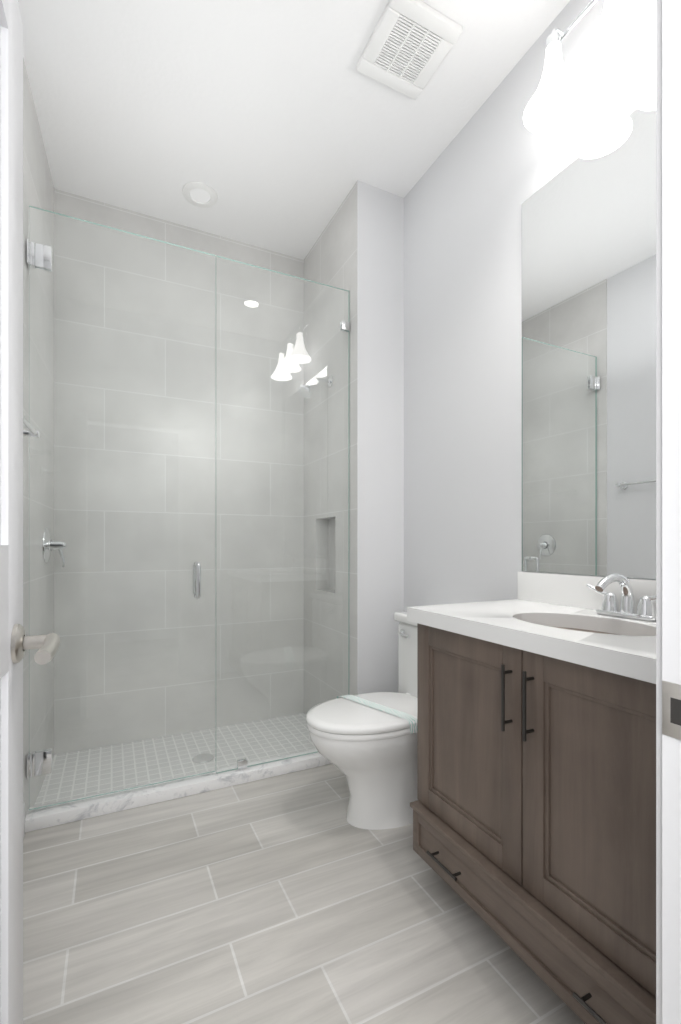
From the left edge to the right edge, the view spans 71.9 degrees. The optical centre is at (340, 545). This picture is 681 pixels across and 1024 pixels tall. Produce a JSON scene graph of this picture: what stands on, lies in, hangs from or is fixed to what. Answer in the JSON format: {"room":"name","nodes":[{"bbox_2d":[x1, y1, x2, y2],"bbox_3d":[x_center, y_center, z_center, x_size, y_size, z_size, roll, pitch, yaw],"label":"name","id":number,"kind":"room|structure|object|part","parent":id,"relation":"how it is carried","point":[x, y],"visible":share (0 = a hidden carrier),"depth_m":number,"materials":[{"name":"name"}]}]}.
{"room":"bathroom","nodes":[
{"label":"bathroom","id":0,"kind":"room"},
{"bbox_2d":[54,189,303,754],"bbox_3d":[-0.851,-0.375,2.800,2.075,2.950,0.100,0,0,-26],"label":"wall","id":1,"kind":"structure","parent":0,"point":[86,209],"depth_m":2.69,"materials":[{"name":"tile"}]},
{"bbox_2d":[18,0,569,259],"bbox_3d":[-0.091,-1.900,0.757,3.100,0.100,4.440,0,0,-26],"label":"ceiling","id":2,"kind":"structure","parent":0,"point":[281,126],"depth_m":1.96,"materials":[{"name":"white paint"}]},
{"bbox_2d":[182,181,217,207],"bbox_3d":[-0.740,-1.844,2.476,0.180,0.010,0.180,0,0,-26],"label":"recessed light","id":3,"kind":"object","parent":2,"relation":"in","point":[200,194],"visible":1,"depth_m":2.47,"materials":[{"name":"white plastic"}]},
{"bbox_2d":[356,0,461,99],"bbox_3d":[0.247,-1.838,1.740,0.280,0.023,0.290,0,0,-26],"label":"fan","id":4,"kind":"object","parent":2,"relation":"attached to","point":[409,46],"visible":1,"depth_m":1.72,"materials":[{"name":"white plastic"}]},
{"bbox_2d":[23,713,584,1023],"bbox_3d":[-0.266,1.144,1.600,2.075,0.112,2.770,0,0,-26],"label":"floor","id":5,"kind":"structure","parent":0,"point":[294,898],"depth_m":1.40,"materials":[{"name":"beige tile"}]},
{"bbox_2d":[25,748,331,831],"bbox_3d":[-0.592,1.075,2.148,1.418,0.050,0.100,0,0,-26],"label":"shower curb","id":6,"kind":"structure","parent":5,"relation":"on","point":[58,814],"depth_m":2.03,"materials":[{"name":"stone"}]},
{"bbox_2d":[26,205,349,809],"bbox_3d":[-0.590,-0.140,2.149,1.415,2.379,0.117,0,0,-26],"label":"glass","id":7,"kind":"object","parent":6,"relation":"on","point":[39,257],"visible":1,"depth_m":2.07,"materials":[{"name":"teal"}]},
{"bbox_2d":[192,753,213,762],"bbox_3d":[-0.701,1.085,2.395,0.108,0.004,0.108,0,0,-26],"label":"shower drain","id":8,"kind":"object","parent":5,"relation":"on","point":[204,759],"depth_m":2.38,"materials":[{"name":"silver metal"}]},
{"bbox_2d":[306,611,417,829],"bbox_3d":[0.203,0.707,1.946,0.724,0.787,0.424,0,0,-26],"label":"toilet","id":9,"kind":"object","parent":5,"relation":"on","point":[365,744],"visible":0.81,"depth_m":1.82,"materials":[{"name":"white ceramic"}]},
{"bbox_2d":[407,572,655,1023],"bbox_3d":[0.643,0.589,1.252,0.544,1.021,0.917,0,0,-26],"label":"bathroom vanity","id":10,"kind":"object","parent":5,"relation":"on","point":[533,806],"visible":0.94,"depth_m":1.11,"materials":[{"name":"brown wood"}]},
{"bbox_2d":[304,180,403,713],"bbox_3d":[0.050,-0.375,2.772,0.280,2.950,0.740,0,0,-26],"label":"wall","id":11,"kind":"structure","parent":0,"point":[356,251],"depth_m":2.48,"materials":[{"name":"white paint"}]},
{"bbox_2d":[297,376,332,398],"bbox_3d":[-0.142,-0.891,2.635,0.208,0.142,0.096,0,0,-26],"label":"shower head","id":12,"kind":"object","parent":11,"relation":"attached to","point":[303,390],"depth_m":2.61},
{"bbox_2d":[404,0,655,610],"bbox_3d":[0.643,-0.375,1.988,0.100,2.950,2.670,0,0,-26],"label":"wall","id":13,"kind":"structure","parent":0,"point":[496,164],"depth_m":1.99,"materials":[{"name":"white paint"}]},
{"bbox_2d":[522,93,655,579],"bbox_3d":[0.887,-0.596,1.367,0.006,1.388,0.910,0,0,-26],"label":"mirror","id":14,"kind":"object","parent":13,"relation":"attached to","point":[589,361],"visible":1,"depth_m":1.51,"materials":[{"name":"grey mirror"}]},
{"bbox_2d":[523,0,654,133],"bbox_3d":[0.791,-1.560,1.326,0.214,0.320,0.600,0,0,-26],"label":"sconce","id":15,"kind":"object","parent":13,"relation":"attached to","point":[558,34],"depth_m":1.40,"materials":[{"name":"white glass"}]},
{"bbox_3d":[0.775,-1.498,1.318,0.180,0.195,0.600,0,0,-26],"label":"vanity sconce shade","id":16,"kind":"part","parent":15,"relation":"part of","materials":[{"name":"white glass"}]},
{"bbox_3d":[0.333,-0.375,0.418,1.835,2.950,0.120,0,0,-26],"label":"wall","id":17,"kind":"structure","parent":0,"visible":0},
{"bbox_2d":[0,0,59,1023],"bbox_3d":[-0.410,0.076,0.528,0.105,2.032,0.726,0,0,-24],"label":"door","id":18,"kind":"structure","parent":17,"relation":"in","point":[16,642],"depth_m":0.77,"materials":[{"name":"white"}]},
{"bbox_2d":[656,0,680,1023],"bbox_3d":[0.043,0.041,0.277,0.852,2.118,0.152,0,0,-26],"label":"door frame","id":19,"kind":"structure","parent":17,"relation":"attached to","point":[668,511],"depth_m":0.49,"materials":[{"name":"white"}]},
{"bbox_3d":[-1.020,-0.375,1.209,0.100,2.950,2.820,0,0,-23],"label":"wall","id":20,"kind":"structure","parent":0,"visible":0},
{"bbox_2d":[23,802,24,838],"bbox_3d":[-0.844,1.035,0.947,0.014,0.130,1.799,0,0,-23],"label":"baseboard","id":21,"kind":"structure","parent":20,"relation":"attached to","point":[23,819],"depth_m":1.76,"materials":[{"name":"white"}]},
{"bbox_2d":[23,417,39,437],"bbox_3d":[-1.003,-0.400,1.402,0.082,0.054,0.654,0,0,-23],"label":"towel rail","id":22,"kind":"object","parent":20,"relation":"attached to","point":[31,431],"visible":0.4,"depth_m":1.66,"materials":[{"name":"silver metal"}]},
{"bbox_2d":[23,58,53,817],"bbox_3d":[-1.346,-0.375,2.103,0.008,2.950,0.720,0,0,-23],"label":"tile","id":23,"kind":"structure","parent":20,"relation":"attached to","point":[38,188],"depth_m":2.01,"materials":[{"name":"grey tile"}]},
{"bbox_2d":[43,527,66,566],"bbox_3d":[-1.350,0.010,2.232,0.086,0.191,0.170,0,0,-23],"label":"shower valve","id":24,"kind":"object","parent":23,"relation":"attached to","point":[51,543],"depth_m":2.21,"materials":[{"name":"silver metal"}]}
]}

